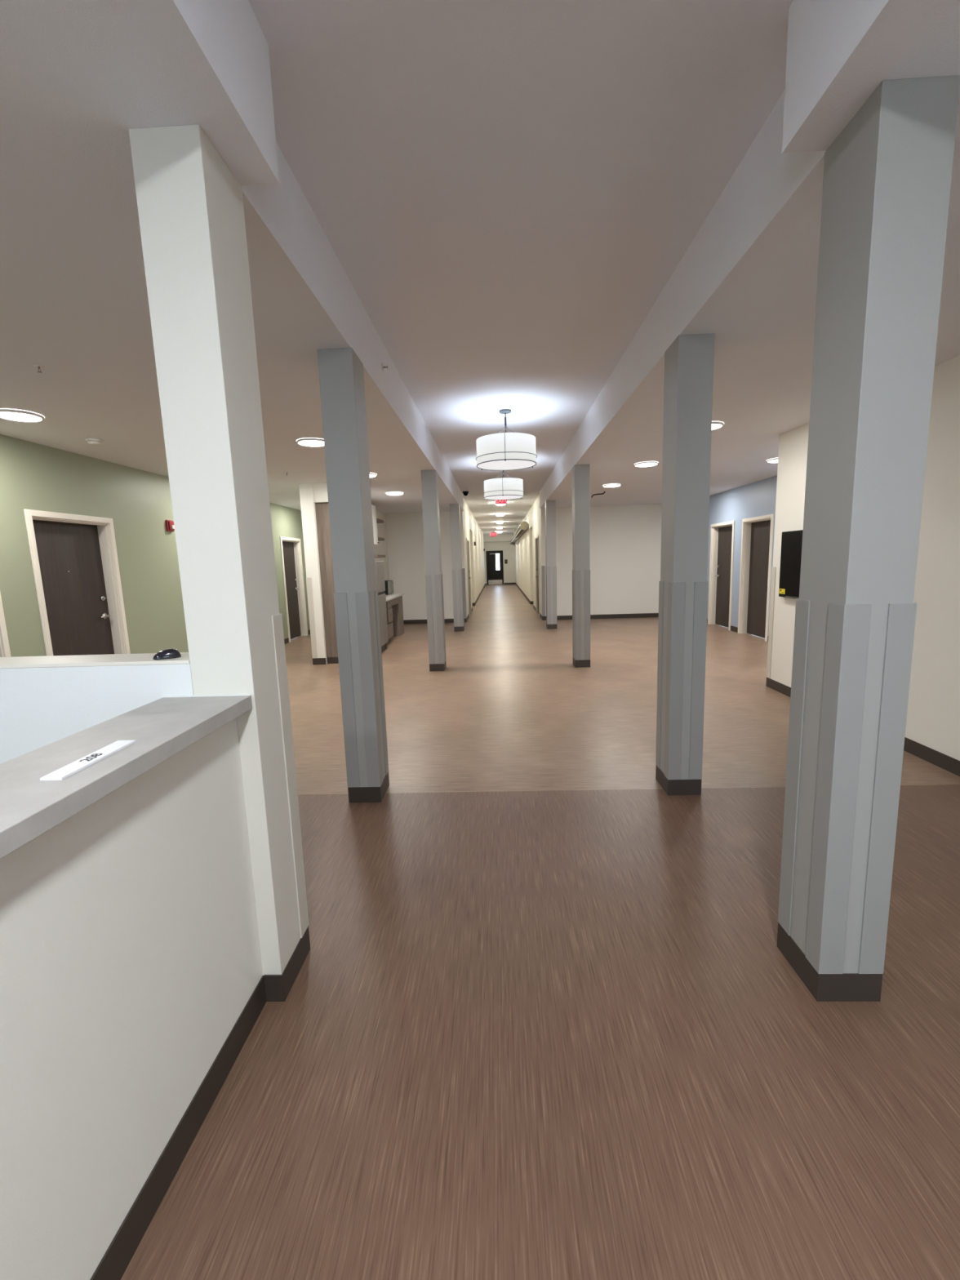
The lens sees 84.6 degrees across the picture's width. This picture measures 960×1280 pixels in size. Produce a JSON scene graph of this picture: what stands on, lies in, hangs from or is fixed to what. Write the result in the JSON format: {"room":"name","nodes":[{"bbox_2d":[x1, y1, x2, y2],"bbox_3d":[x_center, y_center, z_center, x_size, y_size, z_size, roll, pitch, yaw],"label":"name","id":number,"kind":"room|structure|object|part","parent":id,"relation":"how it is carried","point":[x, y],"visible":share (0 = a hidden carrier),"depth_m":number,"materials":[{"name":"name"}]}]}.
{"room":"reception lobby","nodes":[
{"label":"reception lobby","id":0,"kind":"room"},
{"bbox_2d":[0,663,193,764],"bbox_3d":[-2.056,0.690,1.889,2.313,1.206,0.160,-2,9,2],"label":"wall","id":1,"kind":"structure","parent":0,"point":[40,707],"depth_m":1.71,"materials":[{"name":"white paint"}]},
{"bbox_2d":[0,652,190,668],"bbox_3d":[-2.076,0.088,1.800,2.312,0.012,0.164,-2,9,2],"label":"trim","id":2,"kind":"structure","parent":1,"relation":"on","point":[144,659],"depth_m":1.72,"materials":[{"name":"beige wood"}]},
{"bbox_2d":[152,648,181,659],"bbox_3d":[-1.025,0.044,1.725,0.082,0.032,0.043,-5,9,-22],"label":"computer mouse","id":3,"kind":"object","parent":2,"relation":"on","point":[172,653],"visible":1,"depth_m":1.71,"materials":[{"name":"black plastic"}]},
{"bbox_2d":[0,718,262,1279],"bbox_3d":[-0.885,0.983,0.185,0.126,1.058,3.214,-2,9,2],"label":"wall","id":4,"kind":"structure","parent":0,"point":[130,949],"depth_m":1.13,"materials":[{"name":"white paint"}]},
{"bbox_2d":[0,693,252,858],"bbox_3d":[-0.926,0.438,0.105,0.288,0.045,3.214,-2,9,2],"label":"countertop","id":5,"kind":"structure","parent":4,"relation":"on","point":[30,806],"depth_m":1.16,"materials":[{"name":"grey laminate"}]},
{"bbox_2d":[40,740,136,780],"bbox_3d":[-0.842,0.257,1.147,0.047,0.005,0.221,-2,9,2],"label":"room sign","id":6,"kind":"object","parent":5,"relation":"on","point":[68,770],"visible":1,"depth_m":1.12,"materials":[{"name":"white plastic"}]},
{"bbox_2d":[89,975,266,1279],"bbox_3d":[-0.805,1.454,0.253,0.005,0.102,3.212,-2,9,2],"label":"baseboard","id":7,"kind":"structure","parent":4,"relation":"attached to","point":[121,1251],"depth_m":1.32,"materials":[{"name":"grey rubber"}]},
{"bbox_2d":[0,434,310,657],"bbox_3d":[-4.193,-0.379,4.410,0.200,2.709,17.750,-2,9,2],"label":"wall","id":8,"kind":"structure","parent":0,"point":[33,476],"depth_m":5.88,"materials":[{"name":"green paint"}]},
{"bbox_2d":[0,591,11,657],"bbox_3d":[-4.188,-0.005,3.996,0.221,2.092,1.094,-2,9,2],"label":"door frame","id":9,"kind":"structure","parent":8,"relation":"in","point":[5,651],"depth_m":4.50,"materials":[{"name":"beige wood"}]},
{"bbox_2d":[23,508,130,656],"bbox_3d":[-4.139,-0.222,5.437,0.221,2.092,1.093,-2,9,2],"label":"door","id":10,"kind":"structure","parent":8,"relation":"in","point":[74,559],"depth_m":5.47,"materials":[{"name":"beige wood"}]},
{"bbox_3d":[-4.127,-0.260,5.796,0.061,0.068,0.150,-2,9,2],"label":"lever handle","id":11,"kind":"part","parent":10,"relation":"part of","materials":[{"name":"silver metal"}]},
{"bbox_2d":[165,520,174,531],"bbox_3d":[-3.994,-1.478,6.828,0.072,0.145,0.120,-2,9,2],"label":"fire alarm strobe","id":12,"kind":"object","parent":8,"relation":"attached to","point":[169,523],"visible":0.85,"depth_m":6.79,"materials":[{"name":"red plastic"}]},
{"bbox_2d":[280,536,308,642],"bbox_3d":[-3.951,-1.061,10.988,0.221,2.097,1.064,-2,9,2],"label":"door","id":13,"kind":"structure","parent":8,"relation":"in","point":[291,548],"depth_m":11.26,"materials":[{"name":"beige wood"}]},
{"bbox_2d":[284,629,310,644],"bbox_3d":[-4.051,0.915,4.550,0.005,0.102,17.650,-2,9,2],"label":"baseboard","id":14,"kind":"structure","parent":8,"relation":"attached to","point":[286,640],"depth_m":10.55,"materials":[{"name":"grey rubber"}]},
{"bbox_2d":[128,124,310,1001],"bbox_3d":[-0.821,-0.092,1.775,0.204,2.709,0.260,-2,9,2],"label":"column","id":15,"kind":"structure","parent":0,"point":[190,202],"depth_m":1.63,"materials":[{"name":"white paint"}]},
{"bbox_3d":[-0.780,1.197,1.967,0.203,0.102,0.258,-2,9,2],"label":"trim","id":16,"kind":"part","parent":15,"relation":"part of","materials":[{"name":"grey rubber"}]},
{"bbox_2d":[312,482,328,502],"bbox_3d":[-2.258,-2.231,8.156,0.370,0.277,0.805,-2,9,2],"label":"wall","id":17,"kind":"structure","parent":0,"point":[319,489],"depth_m":7.76,"materials":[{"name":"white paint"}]},
{"bbox_2d":[298,483,389,663],"bbox_3d":[-2.430,-1.343,10.479,0.195,2.709,5.150,-2,9,2],"label":"wall","id":18,"kind":"structure","parent":0,"point":[308,521],"depth_m":7.94,"materials":[{"name":"white paint"}]},
{"bbox_2d":[306,577,317,657],"bbox_3d":[-2.558,-0.336,8.064,0.079,1.232,0.079,-2,9,2],"label":"trim","id":19,"kind":"structure","parent":18,"relation":"attached to","point":[308,583],"depth_m":8.02,"materials":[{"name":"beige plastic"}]},
{"bbox_2d":[312,657,326,664],"bbox_3d":[-2.388,-0.054,10.669,0.205,0.102,5.155,-2,9,2],"label":"baseboard","id":20,"kind":"structure","parent":18,"relation":"attached to","point":[315,660],"depth_m":8.12,"materials":[{"name":"grey rubber"}]},
{"bbox_2d":[371,504,378,545],"bbox_3d":[-2.198,-2.167,9.846,0.357,0.750,1.120,-2,9,2],"label":"upper cabinet","id":21,"kind":"object","parent":18,"relation":"attached to","point":[373,507],"visible":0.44,"depth_m":10.21,"materials":[{"name":"white wood"}]},
{"bbox_2d":[374,554,385,557],"bbox_3d":[-2.180,-1.730,10.908,0.289,0.054,0.810,-2,9,2],"label":"floating shelf","id":22,"kind":"object","parent":18,"relation":"attached to","point":[375,555],"visible":0.49,"depth_m":10.70,"materials":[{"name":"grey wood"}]},
{"bbox_2d":[376,518,383,523],"bbox_3d":[-2.203,-2.446,10.801,0.289,0.054,0.810,-2,9,2],"label":"floating shelf","id":23,"kind":"object","parent":18,"relation":"attached to","point":[378,521],"visible":0.27,"depth_m":10.92,"materials":[{"name":"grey wood"}]},
{"bbox_2d":[377,537,384,541],"bbox_3d":[-2.191,-2.080,10.856,0.289,0.054,0.810,-2,9,2],"label":"floating shelf","id":24,"kind":"object","parent":18,"relation":"attached to","point":[380,539],"visible":0.26,"depth_m":10.92,"materials":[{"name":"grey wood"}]},
{"bbox_2d":[317,347,389,802],"bbox_3d":[-0.772,-0.321,3.294,0.210,2.709,0.261,-2,9,2],"label":"column","id":25,"kind":"structure","parent":0,"point":[341,375],"depth_m":3.18,"materials":[{"name":"grey paint"}]},
{"bbox_3d":[-0.731,0.968,3.487,0.208,0.102,0.258,-2,9,2],"label":"trim","id":26,"kind":"part","parent":25,"relation":"part of","materials":[{"name":"grey rubber"}]},
{"bbox_2d":[386,511,466,620],"bbox_3d":[-2.087,-1.752,13.138,3.420,2.709,0.250,-2,9,2],"label":"wall","id":27,"kind":"structure","parent":0,"point":[405,531],"depth_m":12.96,"materials":[{"name":"white paint"}]},
{"bbox_2d":[403,617,466,624],"bbox_3d":[-1.271,-0.465,13.175,1.860,0.102,0.005,-2,9,2],"label":"baseboard","id":28,"kind":"structure","parent":27,"relation":"attached to","point":[446,620],"depth_m":13.18,"materials":[{"name":"grey rubber"}]},
{"bbox_2d":[462,568,466,617],"bbox_3d":[-0.395,-1.155,13.078,0.079,1.232,0.079,-2,9,2],"label":"trim","id":29,"kind":"structure","parent":27,"relation":"attached to","point":[463,569],"depth_m":13.04,"materials":[{"name":"grey plastic"}]},
{"bbox_2d":[420,469,446,671],"bbox_3d":[-0.637,-0.923,7.287,0.210,2.709,0.261,-2,9,2],"label":"column","id":30,"kind":"structure","parent":0,"point":[429,479],"depth_m":7.17,"materials":[{"name":"grey paint"}]},
{"bbox_3d":[-0.596,0.366,7.480,0.208,0.102,0.258,-2,9,2],"label":"trim","id":31,"kind":"part","parent":30,"relation":"part of","materials":[{"name":"grey rubber"}]},
{"bbox_2d":[449,503,464,631],"bbox_3d":[-0.496,-1.549,11.441,0.210,2.709,0.261,-2,9,2],"label":"column","id":32,"kind":"structure","parent":0,"point":[455,513],"depth_m":11.32,"materials":[{"name":"grey paint"}]},
{"bbox_3d":[-0.455,-0.260,11.633,0.208,0.102,0.258,-2,9,2],"label":"trim","id":33,"kind":"part","parent":32,"relation":"part of","materials":[{"name":"grey rubber"}]},
{"bbox_2d":[462,497,484,616],"bbox_3d":[-0.223,-3.481,23.009,0.350,3.090,19.900,-2,9,2],"label":"wall","id":34,"kind":"structure","parent":0,"point":[472,531],"depth_m":18.12,"materials":[{"name":"white paint"}]},
{"bbox_2d":[466,537,471,617],"bbox_3d":[-0.395,-1.744,14.726,0.241,2.117,1.114,-2,9,2],"label":"door","id":35,"kind":"structure","parent":34,"relation":"in","point":[467,540],"depth_m":15.10,"materials":[{"name":"beige wood"}]},
{"bbox_2d":[466,583,485,622],"bbox_3d":[-0.180,-1.986,23.106,0.360,0.102,20.150,-2,9,2],"label":"baseboard","id":36,"kind":"structure","parent":34,"relation":"attached to","point":[475,602],"depth_m":18.80,"materials":[{"name":"grey rubber"}]},
{"bbox_2d":[0,0,959,513],"bbox_3d":[0.225,-2.083,3.903,9.155,0.531,17.950,-2,9,2],"label":"ceiling","id":37,"kind":"structure","parent":0,"point":[521,206],"depth_m":2.17,"materials":[{"name":"white paint"}]},
{"bbox_2d":[0,408,44,422],"bbox_3d":[-3.497,-1.697,4.001,0.304,0.026,0.304,-2,9,2],"label":"recessed light","id":38,"kind":"object","parent":37,"relation":"in","point":[8,414],"visible":1,"depth_m":3.97,"materials":[{"name":"white plastic"}]},
{"bbox_2d":[33,364,44,373],"bbox_3d":[-2.576,-1.584,3.084,0.052,0.035,0.052,-2,9,2],"label":"sprinkler","id":39,"kind":"object","parent":37,"relation":"attached to","point":[38,366],"visible":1,"depth_m":3.08,"materials":[{"name":"white metal"}]},
{"bbox_2d":[85,438,103,445],"bbox_3d":[-3.529,-1.810,4.835,0.136,0.046,0.136,-2,9,2],"label":"smoke detector","id":40,"kind":"object","parent":37,"relation":"attached to","point":[94,442],"visible":1,"depth_m":4.80,"materials":[{"name":"white plastic"}]},
{"bbox_3d":[-3.529,-1.824,4.833,0.136,0.018,0.136,-2,9,2],"label":"mounting plate","id":41,"kind":"part","parent":40,"relation":"part of","materials":[{"name":"white plastic"}]},
{"bbox_2d":[296,437,324,446],"bbox_3d":[-1.637,-1.931,5.168,0.304,0.026,0.304,-2,9,2],"label":"recessed light","id":42,"kind":"object","parent":37,"relation":"in","point":[308,442],"visible":0.86,"depth_m":5.09,"materials":[{"name":"white plastic"}]},
{"bbox_2d":[369,472,377,477],"bbox_3d":[-1.550,-2.231,7.154,0.304,0.026,0.304,-2,9,2],"label":"recessed light","id":43,"kind":"object","parent":37,"relation":"in","point":[371,474],"visible":0.33,"depth_m":7.12,"materials":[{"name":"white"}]},
{"bbox_2d":[386,492,403,495],"bbox_3d":[-1.473,-2.529,9.130,0.304,0.026,0.304,-2,9,2],"label":"recessed light","id":44,"kind":"object","parent":37,"relation":"in","point":[387,493],"visible":1,"depth_m":9.06,"materials":[{"name":"white plastic"}]},
{"bbox_2d":[462,491,468,496],"bbox_3d":[-0.330,-3.367,12.152,0.136,0.096,0.136,-2,9,2],"label":"dome camera","id":45,"kind":"object","parent":37,"relation":"attached to","point":[465,493],"visible":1,"depth_m":12.11,"materials":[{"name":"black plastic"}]},
{"bbox_2d":[483,470,524,500],"bbox_3d":[0.384,-2.625,8.668,0.668,0.578,0.669,-2,9,2],"label":"pendant light","id":46,"kind":"object","parent":37,"relation":"hanging from","point":[502,488],"visible":0.92,"depth_m":8.43,"materials":[{"name":"white fabric"}]},
{"bbox_2d":[484,495,522,499],"bbox_3d":[0.392,-2.358,8.708,0.634,0.004,0.634,-2,9,2],"label":"diffuser","id":47,"kind":"object","parent":46,"relation":"attached to","point":[487,497],"depth_m":8.73,"materials":[{"name":"white plastic"}]},
{"bbox_2d":[475,408,537,471],"bbox_3d":[0.280,-2.179,5.713,0.668,0.578,0.669,-2,9,2],"label":"pendant light","id":48,"kind":"object","parent":37,"relation":"hanging from","point":[500,451],"visible":1,"depth_m":5.49,"materials":[{"name":"white fabric"}]},
{"bbox_3d":[0.266,-2.073,5.558,0.012,0.416,0.331,-1,9,5],"label":"suspension rod","id":49,"kind":"part","parent":48,"relation":"part of","materials":[{"name":"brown metal"}]},
{"bbox_3d":[0.277,-2.273,5.699,0.021,0.350,0.021,-2,9,2],"label":"stem","id":50,"kind":"part","parent":48,"relation":"part of","materials":[{"name":"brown metal"}]},
{"bbox_3d":[0.284,-2.038,5.734,0.644,0.265,0.644,-2,9,2],"label":"lamp shade","id":51,"kind":"part","parent":48,"relation":"part of","materials":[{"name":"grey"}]},
{"bbox_2d":[477,459,535,469],"bbox_3d":[0.288,-1.913,5.753,0.634,0.004,0.634,-2,9,2],"label":"diffuser","id":52,"kind":"object","parent":48,"relation":"attached to","point":[482,464],"depth_m":5.73,"materials":[{"name":"white plastic"}]},
{"bbox_2d":[602,483,621,487],"bbox_3d":[2.243,-2.625,8.979,0.304,0.026,0.304,-2,9,2],"label":"recessed light","id":53,"kind":"object","parent":37,"relation":"in","point":[614,485],"visible":1,"depth_m":8.91,"materials":[{"name":"white plastic"}]},
{"bbox_2d":[634,461,657,466],"bbox_3d":[2.206,-2.328,7.002,0.304,0.026,0.304,-2,9,2],"label":"recessed light","id":54,"kind":"object","parent":37,"relation":"in","point":[646,464],"visible":1,"depth_m":6.93,"materials":[{"name":"white plastic"}]},
{"bbox_2d":[711,421,724,430],"bbox_3d":[2.159,-2.032,5.034,0.304,0.026,0.304,-2,9,2],"label":"recessed light","id":55,"kind":"object","parent":37,"relation":"in","point":[715,424],"visible":0.35,"depth_m":4.94,"materials":[{"name":"white plastic"}]},
{"bbox_2d":[766,457,777,462],"bbox_3d":[3.976,-2.385,7.004,0.304,0.026,0.304,-2,9,2],"label":"recessed light","id":56,"kind":"object","parent":37,"relation":"in","point":[775,460],"visible":0.38,"depth_m":6.98,"materials":[{"name":"white plastic"}]},
{"bbox_2d":[484,541,515,585],"bbox_3d":[1.235,-5.008,32.898,2.495,3.090,0.200,-2,9,2],"label":"wall","id":57,"kind":"structure","parent":0,"point":[508,553],"depth_m":32.80,"materials":[{"name":"white paint"}]},
{"bbox_2d":[485,550,503,585],"bbox_3d":[0.930,-4.498,32.889,1.050,2.105,0.230,-2,9,2],"label":"door","id":58,"kind":"structure","parent":57,"relation":"in","point":[494,576],"depth_m":32.91,"materials":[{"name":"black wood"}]},
{"bbox_3d":[0.959,-3.626,33.034,0.870,0.275,0.003,-2,9,2],"label":"kick plate","id":59,"kind":"part","parent":58,"relation":"part of","materials":[{"name":"silver metal"}]},
{"bbox_2d":[483,533,514,542],"bbox_3d":[1.183,-6.276,32.395,1.895,0.429,0.420,-2,9,2],"label":"trim","id":60,"kind":"structure","parent":57,"relation":"attached to","point":[500,537],"depth_m":32.20,"materials":[{"name":"white paint"}]},
{"bbox_2d":[484,544,515,549],"bbox_3d":[1.205,-5.752,32.636,1.895,0.240,0.100,-2,9,2],"label":"trim","id":61,"kind":"structure","parent":57,"relation":"attached to","point":[504,546],"depth_m":32.59,"materials":[{"name":"white paint"}]},
{"bbox_2d":[485,582,515,585],"bbox_3d":[1.279,-3.516,33.018,1.895,0.102,0.005,-2,9,2],"label":"baseboard","id":62,"kind":"structure","parent":57,"relation":"attached to","point":[504,583],"depth_m":32.99,"materials":[{"name":"grey rubber"}]},
{"bbox_2d":[462,492,539,534],"bbox_3d":[0.848,-5.116,22.751,3.095,0.150,20.250,-2,9,2],"label":"ceiling","id":63,"kind":"structure","parent":0,"point":[483,510],"depth_m":17.38,"materials":[{"name":"white paint"}]},
{"bbox_2d":[489,531,497,536],"bbox_3d":[0.755,-5.806,28.870,0.422,0.290,0.057,-2,9,2],"label":"exit sign","id":64,"kind":"object","parent":63,"relation":"attached to","point":[491,534],"visible":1,"depth_m":28.85,"materials":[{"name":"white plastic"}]},
{"bbox_2d":[495,513,504,515],"bbox_3d":[0.694,-4.321,18.237,0.314,0.074,0.314,-2,9,2],"label":"recessed light","id":65,"kind":"object","parent":63,"relation":"in","point":[497,514],"visible":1,"depth_m":18.13,"materials":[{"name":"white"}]},
{"bbox_2d":[495,499,506,504],"bbox_3d":[0.520,-3.460,12.991,0.289,0.214,0.057,-2,9,2],"label":"exit sign","id":66,"kind":"object","parent":63,"relation":"attached to","point":[503,501],"visible":0.51,"depth_m":12.97,"materials":[{"name":"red plastic"}]},
{"bbox_2d":[515,494,542,614],"bbox_3d":[2.020,-3.540,22.924,0.350,3.090,19.900,-2,9,2],"label":"wall","id":67,"kind":"structure","parent":0,"point":[525,546],"depth_m":17.80,"materials":[{"name":"white paint"}]},
{"bbox_2d":[509,516,528,543],"bbox_3d":[1.731,-5.124,25.163,0.308,0.602,15.019,-2,9,2],"label":"duct","id":68,"kind":"object","parent":67,"relation":"attached to","point":[523,526],"visible":0.98,"depth_m":19.65,"materials":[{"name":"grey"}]},
{"bbox_2d":[515,583,542,620],"bbox_3d":[2.063,-2.045,23.021,0.360,0.102,20.150,-2,9,2],"label":"baseboard","id":69,"kind":"structure","parent":67,"relation":"attached to","point":[521,590],"depth_m":18.02,"materials":[{"name":"grey rubber"}]},
{"bbox_2d":[534,534,539,616],"bbox_3d":[1.646,-1.746,14.303,0.241,2.117,1.114,-2,9,2],"label":"door","id":70,"kind":"structure","parent":67,"relation":"in","point":[536,538],"depth_m":14.65,"materials":[{"name":"beige wood"}]},
{"bbox_2d":[120,584,959,1279],"bbox_3d":[0.655,-0.636,14.250,9.355,0.001,38.200,-2,9,2],"label":"floor","id":71,"kind":"structure","parent":0,"point":[544,1016],"depth_m":1.71,"materials":[{"name":"plastic"}]},
{"bbox_2d":[315,502,338,663],"bbox_3d":[-2.062,-0.897,8.361,0.674,2.430,0.745,-2,9,2],"label":"tall cabinet","id":72,"kind":"object","parent":71,"relation":"on","point":[322,518],"visible":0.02,"depth_m":7.99,"materials":[{"name":"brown wood"}]},
{"bbox_2d":[374,561,388,653],"bbox_3d":[-2.003,-0.564,9.101,0.660,1.550,0.578,-2,9,2],"label":"refrigerator","id":73,"kind":"object","parent":71,"relation":"on","point":[380,571],"visible":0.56,"depth_m":9.05,"materials":[{"name":"silver metal"}]},
{"bbox_3d":[-1.717,-1.081,9.013,0.055,0.520,0.574,-2,9,2],"label":"freezer door","id":74,"kind":"part","parent":73,"relation":"part of","materials":[{"name":"silver metal"}]},
{"bbox_3d":[-1.694,-0.352,9.122,0.055,0.865,0.574,-2,9,2],"label":"fridge door","id":75,"kind":"part","parent":73,"relation":"part of","materials":[{"name":"silver metal"}]},
{"bbox_2d":[386,595,404,643],"bbox_3d":[-1.987,-0.400,10.454,0.640,0.824,2.010,-2,9,2],"label":"base cabinet","id":76,"kind":"object","parent":71,"relation":"on","point":[394,609],"visible":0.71,"depth_m":10.95,"materials":[{"name":"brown wood"}]},
{"bbox_3d":[-1.730,-0.680,10.059,0.020,0.158,0.420,-2,9,2],"label":"drawer","id":77,"kind":"part","parent":76,"relation":"part of","materials":[{"name":"grey wood"}]},
{"bbox_3d":[-1.723,-0.470,10.091,0.020,0.252,0.420,-2,9,2],"label":"drawer","id":78,"kind":"part","parent":76,"relation":"part of","materials":[{"name":"grey wood"}]},
{"bbox_3d":[-1.721,-0.158,9.915,0.020,0.257,0.860,-2,9,2],"label":"drawer","id":79,"kind":"part","parent":76,"relation":"part of","materials":[{"name":"grey wood"}]},
{"bbox_2d":[385,593,404,601],"bbox_3d":[-1.998,-0.831,10.400,0.644,0.040,2.050,-2,9,2],"label":"countertop","id":80,"kind":"structure","parent":76,"relation":"on","point":[392,596],"depth_m":10.63,"materials":[{"name":"grey laminate"}]},
{"bbox_2d":[384,580,393,595],"bbox_3d":[-2.038,-1.103,11.124,0.385,0.286,0.520,-2,9,2],"label":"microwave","id":81,"kind":"object","parent":80,"relation":"on","point":[388,584],"visible":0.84,"depth_m":10.96,"materials":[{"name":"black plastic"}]},
{"bbox_3d":[-1.882,-1.101,11.055,0.013,0.270,0.387,-2,9,2],"label":"door","id":82,"kind":"part","parent":81,"relation":"part of","materials":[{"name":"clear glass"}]},
{"bbox_3d":[-1.977,-0.514,11.211,0.609,0.824,0.480,-2,9,2],"label":"panel","id":83,"kind":"part","parent":76,"relation":"part of","materials":[{"name":"grey wood"}]},
{"bbox_2d":[545,499,556,629],"bbox_3d":[1.524,-1.597,11.331,0.210,2.709,0.261,-2,9,2],"label":"column","id":84,"kind":"structure","parent":0,"point":[550,505],"depth_m":11.21,"materials":[{"name":"grey paint"}]},
{"bbox_3d":[1.565,-0.308,11.523,0.208,0.102,0.258,-2,9,2],"label":"trim","id":85,"kind":"part","parent":84,"relation":"part of","materials":[{"name":"grey rubber"}]},
{"bbox_2d":[572,464,590,667],"bbox_3d":[1.385,-0.979,7.233,0.210,2.709,0.261,-2,9,2],"label":"column","id":86,"kind":"structure","parent":0,"point":[580,473],"depth_m":7.12,"materials":[{"name":"grey paint"}]},
{"bbox_3d":[1.426,0.309,7.426,0.208,0.102,0.258,-2,9,2],"label":"trim","id":87,"kind":"part","parent":86,"relation":"part of","materials":[{"name":"grey rubber"}]},
{"bbox_2d":[540,503,662,616],"bbox_3d":[3.232,-1.892,12.937,3.440,2.709,0.250,-2,9,2],"label":"wall","id":88,"kind":"structure","parent":0,"point":[625,540],"depth_m":12.80,"materials":[{"name":"white paint"}]},
{"bbox_2d":[541,565,545,616],"bbox_3d":[1.565,-1.207,13.004,0.079,1.232,0.079,-2,9,2],"label":"trim","id":89,"kind":"structure","parent":88,"relation":"attached to","point":[543,567],"depth_m":12.96,"materials":[{"name":"grey plastic"}]},
{"bbox_2d":[542,613,658,620],"bbox_3d":[3.269,-0.584,13.004,3.440,0.102,0.005,-2,9,2],"label":"baseboard","id":90,"kind":"structure","parent":88,"relation":"attached to","point":[641,615],"depth_m":13.00,"materials":[{"name":"grey rubber"}]},
{"bbox_2d":[655,333,714,795],"bbox_3d":[1.250,-0.380,3.254,0.210,2.709,0.261,-2,9,2],"label":"column","id":91,"kind":"structure","parent":0,"point":[683,584],"depth_m":3.15,"materials":[{"name":"grey paint"}]},
{"bbox_3d":[1.292,0.909,3.447,0.208,0.102,0.258,-2,9,2],"label":"trim","id":92,"kind":"part","parent":91,"relation":"part of","materials":[{"name":"grey rubber"}]},
{"bbox_2d":[706,475,777,632],"bbox_3d":[4.753,-0.614,4.072,0.200,2.709,17.750,-2,9,2],"label":"wall","id":93,"kind":"structure","parent":0,"point":[757,499],"depth_m":9.89,"materials":[{"name":"blue paint"}]},
{"bbox_2d":[707,520,734,631],"bbox_3d":[4.975,-1.309,10.704,0.221,2.107,1.114,-2,9,2],"label":"door","id":94,"kind":"structure","parent":93,"relation":"in","point":[722,534],"depth_m":10.95,"materials":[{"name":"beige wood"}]},
{"bbox_2d":[737,514,773,641],"bbox_3d":[4.926,-1.095,9.281,0.221,2.107,1.094,-2,9,2],"label":"door","id":95,"kind":"structure","parent":93,"relation":"in","point":[757,538],"depth_m":9.49,"materials":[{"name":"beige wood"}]},
{"bbox_2d":[770,355,959,760],"bbox_3d":[3.777,-0.054,0.537,1.509,2.709,10.530,-2,9,2],"label":"wall","id":96,"kind":"structure","parent":0,"point":[933,712],"depth_m":3.64,"materials":[{"name":"white paint"}]},
{"bbox_2d":[766,566,776,678],"bbox_3d":[3.252,-0.187,5.828,0.079,1.232,0.079,-2,9,2],"label":"trim","id":97,"kind":"structure","parent":96,"relation":"attached to","point":[773,568],"depth_m":5.82,"materials":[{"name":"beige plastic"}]},
{"bbox_2d":[778,529,803,598],"bbox_3d":[3.145,-0.701,4.923,0.050,0.670,1.230,-2,9,2],"label":"television","id":98,"kind":"object","parent":96,"relation":"attached to","point":[791,541],"visible":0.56,"depth_m":5.33,"materials":[{"name":"black plastic"}]},
{"bbox_2d":[706,618,959,776],"bbox_3d":[3.936,0.705,4.248,1.515,0.102,17.650,-2,9,2],"label":"baseboard","id":99,"kind":"structure","parent":96,"relation":"attached to","point":[952,765],"depth_m":3.76,"materials":[{"name":"grey rubber"}]},
{"bbox_2d":[777,75,959,1001],"bbox_3d":[1.198,-0.145,1.698,0.210,2.709,0.261,-2,9,2],"label":"column","id":100,"kind":"structure","parent":0,"point":[886,193],"depth_m":1.59,"materials":[{"name":"grey paint"}]},
{"bbox_3d":[1.239,1.144,1.891,0.208,0.102,0.258,-2,9,2],"label":"trim","id":101,"kind":"part","parent":100,"relation":"part of","materials":[{"name":"grey rubber"}]}
]}

